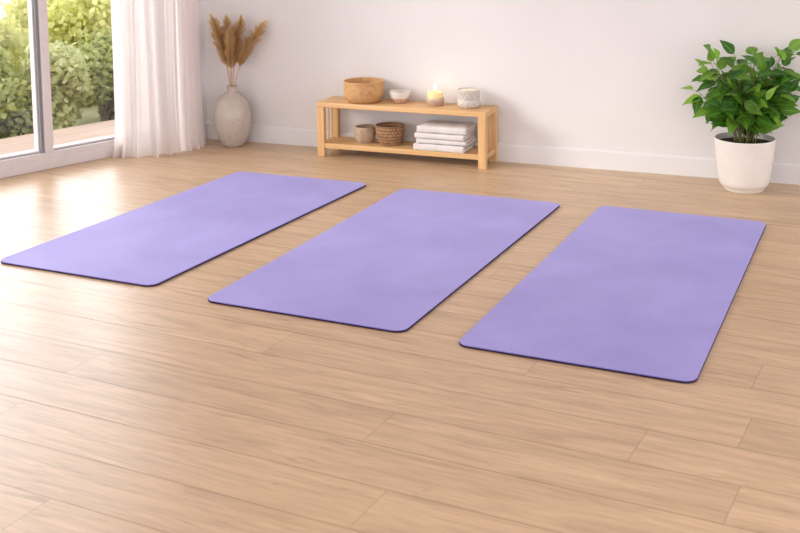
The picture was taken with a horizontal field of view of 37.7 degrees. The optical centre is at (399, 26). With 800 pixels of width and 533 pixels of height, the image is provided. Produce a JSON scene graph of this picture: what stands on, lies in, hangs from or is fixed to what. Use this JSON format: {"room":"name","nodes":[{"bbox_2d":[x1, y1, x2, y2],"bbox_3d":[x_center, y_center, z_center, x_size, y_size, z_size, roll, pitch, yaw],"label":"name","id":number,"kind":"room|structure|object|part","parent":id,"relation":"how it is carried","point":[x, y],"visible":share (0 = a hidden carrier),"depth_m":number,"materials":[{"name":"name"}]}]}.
{"room":"exercise studio","nodes":[
{"label":"exercise studio","id":0,"kind":"room"},
{"bbox_2d":[198,0,206,122],"bbox_3d":[-3.774,-0.381,4.063,0.160,2.750,7.514,5,9,43],"label":"wall","id":1,"kind":"structure","parent":0,"point":[200,2],"depth_m":6.80,"materials":[{"name":"paint"}]},
{"bbox_2d":[0,0,114,178],"bbox_3d":[-2.975,-0.419,4.896,0.140,2.620,4.620,5,9,43],"label":"window","id":2,"kind":"structure","parent":1,"relation":"in","point":[45,155],"depth_m":6.08,"materials":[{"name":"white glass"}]},
{"bbox_3d":[-2.975,-0.419,4.896,0.140,2.620,4.620,5,9,43],"label":"frame","id":3,"kind":"part","parent":2,"relation":"part of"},
{"bbox_2d":[111,0,205,157],"bbox_3d":[-1.315,-0.594,6.328,0.564,2.596,0.193,-6,8,-37],"label":"curtain","id":4,"kind":"object","parent":1,"relation":"hanging from","point":[158,98],"visible":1,"depth_m":6.38,"materials":[{"name":"white fabric"}]},
{"bbox_2d":[203,122,206,138],"bbox_3d":[-1.226,0.619,6.750,0.012,0.097,0.269,5,9,43],"label":"baseboard","id":5,"kind":"structure","parent":1,"relation":"attached to","point":[204,123],"depth_m":6.83,"materials":[{"name":"white paint"}]},
{"bbox_2d":[0,138,799,532],"bbox_3d":[-1.304,1.197,2.047,9.440,0.001,9.806,-1,6,0],"label":"floor","id":6,"kind":"structure","parent":0,"point":[125,408],"depth_m":3.28,"materials":[{"name":"brown wood"}]},
{"bbox_2d":[1,172,365,286],"bbox_3d":[-0.860,0.840,5.126,0.745,0.010,1.670,2,7,27],"label":"yoga mat","id":7,"kind":"object","parent":6,"relation":"on","point":[153,244],"visible":1,"depth_m":4.94,"materials":[{"name":"purple rubber"}]},
{"bbox_2d":[214,85,250,146],"bbox_3d":[-0.948,0.504,6.641,0.211,0.340,0.211,-1,6,0],"label":"ceramic vase","id":8,"kind":"object","parent":6,"relation":"on","point":[232,112],"visible":1,"depth_m":6.57,"materials":[{"name":"ceramic"}]},
{"bbox_2d":[207,13,230,86],"bbox_3d":[-1.015,0.283,6.621,0.121,0.749,0.111,-7,9,-42],"label":"stem","id":9,"kind":"object","parent":8,"relation":"in","point":[217,34],"visible":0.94,"depth_m":6.58,"materials":[{"name":"brown plant"}]},
{"bbox_2d":[221,12,234,74],"bbox_3d":[-0.967,0.283,6.637,0.102,0.743,0.094,4,8,36],"label":"stem","id":10,"kind":"object","parent":8,"relation":"in","point":[227,22],"visible":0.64,"depth_m":6.60,"materials":[{"name":"brown plant"}]},
{"bbox_2d":[222,27,237,86],"bbox_3d":[-0.946,0.325,6.585,0.095,0.672,0.103,-2,7,-11],"label":"stem","id":11,"kind":"object","parent":8,"relation":"in","point":[230,52],"visible":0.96,"depth_m":6.55,"materials":[{"name":"brown plant"}]},
{"bbox_2d":[232,15,245,86],"bbox_3d":[-0.919,0.284,6.632,0.111,0.741,0.099,-1,6,0],"label":"stem","id":12,"kind":"object","parent":8,"relation":"in","point":[238,28],"visible":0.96,"depth_m":6.60,"materials":[{"name":"brown plant"}]},
{"bbox_2d":[234,18,267,85],"bbox_3d":[-0.848,0.300,6.615,0.243,0.713,0.098,-2,7,-11],"label":"stem","id":13,"kind":"object","parent":8,"relation":"in","point":[247,45],"visible":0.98,"depth_m":6.59,"materials":[{"name":"brown plant"}]},
{"bbox_2d":[208,189,559,332],"bbox_3d":[0.015,0.878,4.687,0.784,0.010,1.702,2,7,25],"label":"yoga mat","id":14,"kind":"object","parent":6,"relation":"on","point":[385,267],"visible":1,"depth_m":4.48,"materials":[{"name":"purple rubber"}]},
{"bbox_2d":[316,96,497,168],"bbox_3d":[0.033,0.559,6.248,0.961,0.296,0.209,2,7,22],"label":"storage bench","id":15,"kind":"object","parent":6,"relation":"on","point":[482,152],"visible":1,"depth_m":6.17,"materials":[{"name":"brown wood"}]},
{"bbox_3d":[-0.423,0.567,6.345,0.041,0.270,0.032,2,7,22],"label":"leg","id":16,"kind":"part","parent":15,"relation":"part of","materials":[{"name":"brown wood"}]},
{"bbox_3d":[-0.357,0.548,6.504,0.041,0.270,0.032,2,7,22],"label":"leg","id":17,"kind":"part","parent":15,"relation":"part of","materials":[{"name":"brown wood"}]},
{"bbox_2d":[344,77,383,103],"bbox_3d":[-0.194,0.346,6.313,0.218,0.117,0.218,-1,6,0],"label":"bowl","id":18,"kind":"object","parent":15,"relation":"on","point":[359,90],"visible":1,"depth_m":6.23,"materials":[{"name":"wood"}]},
{"bbox_2d":[354,124,375,142],"bbox_3d":[-0.190,0.582,6.346,0.117,0.088,0.117,-1,6,0],"label":"bowl","id":19,"kind":"object","parent":15,"relation":"on","point":[363,133],"visible":1,"depth_m":6.30,"materials":[{"name":"beige ceramic"}]},
{"bbox_2d":[376,122,404,145],"bbox_3d":[-0.052,0.578,6.285,0.156,0.105,0.156,-1,6,0],"label":"basket","id":20,"kind":"object","parent":15,"relation":"on","point":[388,133],"visible":1,"depth_m":6.23,"materials":[{"name":"brown wicker"}]},
{"bbox_2d":[389,89,409,103],"bbox_3d":[-0.001,0.376,6.260,0.114,0.063,0.114,-1,6,0],"label":"ceramic bowl","id":21,"kind":"object","parent":15,"relation":"on","point":[399,96],"visible":1,"depth_m":6.22,"materials":[{"name":"white ceramic"}]},
{"bbox_2d":[324,136,494,159],"bbox_3d":[0.034,0.647,6.258,0.949,0.027,0.197,2,7,22],"label":"shelf","id":22,"kind":"object","parent":15,"relation":"attached to","point":[333,142],"depth_m":6.20,"materials":[{"name":"brown wood"}]},
{"bbox_2d":[426,97,443,105],"bbox_3d":[0.186,0.395,6.182,0.095,0.041,0.095,-1,6,0],"label":"candle cup","id":23,"kind":"object","parent":15,"relation":"on","point":[430,102],"visible":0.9,"depth_m":6.14,"materials":[{"name":"beige ceramic"}]},
{"bbox_2d":[427,85,442,98],"bbox_3d":[0.185,0.353,6.177,0.082,0.110,0.082,-1,6,0],"label":"lit candle","id":24,"kind":"object","parent":23,"relation":"in","point":[430,94],"visible":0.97,"depth_m":6.15,"materials":[{"name":"beige wax"}]},
{"bbox_2d":[413,142,473,152],"bbox_3d":[0.230,0.624,6.156,0.281,0.037,0.168,2,7,22],"label":"folded towel","id":25,"kind":"object","parent":15,"relation":"on","point":[416,146],"visible":0.7,"depth_m":6.08,"materials":[{"name":"white fabric"}]},
{"bbox_2d":[416,136,475,145],"bbox_3d":[0.244,0.591,6.154,0.277,0.028,0.166,2,7,21],"label":"folded towel","id":26,"kind":"object","parent":25,"relation":"on","point":[470,140],"visible":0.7,"depth_m":6.08,"materials":[{"name":"white fabric"}]},
{"bbox_2d":[415,131,474,140],"bbox_3d":[0.235,0.563,6.149,0.278,0.031,0.166,2,7,23],"label":"folded towel","id":27,"kind":"object","parent":26,"relation":"on","point":[453,137],"visible":0.66,"depth_m":6.08,"materials":[{"name":"white fabric"}]},
{"bbox_2d":[417,120,475,134],"bbox_3d":[0.243,0.529,6.150,0.274,0.039,0.168,2,7,21],"label":"folded towel","id":28,"kind":"object","parent":27,"relation":"on","point":[456,128],"visible":1,"depth_m":6.10,"materials":[{"name":"white fabric"}]},
{"bbox_2d":[457,87,480,108],"bbox_3d":[0.359,0.373,6.107,0.125,0.095,0.125,-1,6,0],"label":"jar","id":29,"kind":"object","parent":15,"relation":"on","point":[468,97],"visible":1,"depth_m":6.06,"materials":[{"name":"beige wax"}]},
{"bbox_3d":[0.423,0.595,5.995,0.041,0.270,0.032,2,7,22],"label":"leg","id":30,"kind":"part","parent":15,"relation":"part of","materials":[{"name":"brown wood"}]},
{"bbox_3d":[0.489,0.576,6.154,0.041,0.270,0.032,2,7,22],"label":"leg","id":31,"kind":"part","parent":15,"relation":"part of","materials":[{"name":"brown wood"}]},
{"bbox_2d":[459,206,765,383],"bbox_3d":[0.870,0.911,4.292,0.738,0.010,1.772,2,7,24],"label":"yoga mat","id":32,"kind":"object","parent":6,"relation":"on","point":[630,291],"visible":1,"depth_m":4.05,"materials":[{"name":"purple rubber"}]},
{"bbox_2d":[680,39,799,193],"bbox_3d":[1.626,0.412,5.477,0.553,0.715,0.436,-1,6,0],"label":"potted plant","id":33,"kind":"object","parent":6,"relation":"on","point":[753,107],"visible":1,"depth_m":5.41,"materials":[{"name":"green plant"}]},
{"bbox_3d":[1.619,0.644,5.508,0.279,0.248,0.279,-1,6,0],"label":"pot","id":34,"kind":"part","parent":33,"relation":"part of","materials":[{"name":"white ceramic"}]},
{"bbox_2d":[204,0,799,163],"bbox_3d":[1.369,-0.637,5.741,5.800,2.750,0.128,2,7,23],"label":"wall","id":35,"kind":"structure","parent":0,"point":[609,75],"depth_m":6.08,"materials":[{"name":"paint"}]},
{"bbox_2d":[206,122,799,184],"bbox_3d":[1.452,0.692,5.786,5.600,0.097,0.017,2,7,23],"label":"baseboard","id":36,"kind":"structure","parent":35,"relation":"attached to","point":[785,173],"depth_m":5.99,"materials":[{"name":"white paint"}]},
{"label":"outside","id":37,"kind":"structure","parent":0,"visible":0},
{"bbox_2d":[0,0,99,134],"bbox_3d":[-13.980,0.201,15.830,29.000,0.440,30.000,5,9,43],"label":"ground","id":38,"kind":"structure","parent":37,"point":[89,116],"depth_m":8.59,"materials":[{"name":"green plant"}]},
{"bbox_2d":[0,16,29,97],"bbox_3d":[-3.161,0.173,8.460,1.017,1.067,1.015,-3,7,-16],"label":"shrub","id":39,"kind":"object","parent":38,"relation":"on","point":[11,38],"visible":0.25,"depth_m":8.36,"materials":[{"name":"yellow plant"}]},
{"bbox_2d":[0,44,31,138],"bbox_3d":[-2.669,0.419,7.531,0.657,0.717,0.697,-1,6,-5],"label":"shrub","id":40,"kind":"object","parent":38,"relation":"on","point":[12,89],"visible":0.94,"depth_m":7.42,"materials":[{"name":"green plant"}]},
{"bbox_2d":[16,0,69,43],"bbox_3d":[-3.070,-0.293,11.033,1.435,1.403,1.456,1,7,14],"label":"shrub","id":41,"kind":"object","parent":38,"relation":"on","point":[49,1],"visible":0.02,"depth_m":10.79,"materials":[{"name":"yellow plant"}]},
{"bbox_2d":[0,40,98,137],"bbox_3d":[-2.328,0.402,7.844,0.612,0.669,0.716,-1,6,-4],"label":"shrub","id":42,"kind":"object","parent":38,"relation":"on","point":[71,86],"visible":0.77,"depth_m":7.67,"materials":[{"name":"green plant"}]},
{"bbox_2d":[3,0,111,106],"bbox_3d":[-2.609,0.117,9.069,0.991,1.034,1.121,-4,7,-26],"label":"shrub","id":43,"kind":"object","parent":38,"relation":"on","point":[72,19],"visible":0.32,"depth_m":8.89,"materials":[{"name":"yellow plant"}]},
{"bbox_2d":[0,120,114,154],"bbox_3d":[-3.138,0.911,5.618,0.855,0.140,11.000,5,9,43],"label":"deck","id":44,"kind":"object","parent":38,"relation":"on","point":[21,143],"depth_m":7.06,"materials":[{"name":"beige wood"}]},
{"bbox_2d":[73,27,114,121],"bbox_3d":[-2.000,0.351,8.188,0.721,0.702,0.758,2,7,25],"label":"shrub","id":45,"kind":"object","parent":38,"relation":"on","point":[99,51],"visible":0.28,"depth_m":8.05,"materials":[{"name":"green plant"}]},
{"bbox_3d":[-1.989,0.433,8.181,0.383,0.523,0.375,2,7,26],"label":"stem","id":46,"kind":"part","parent":45,"relation":"part of","materials":[{"name":"brown plant"}]}
]}

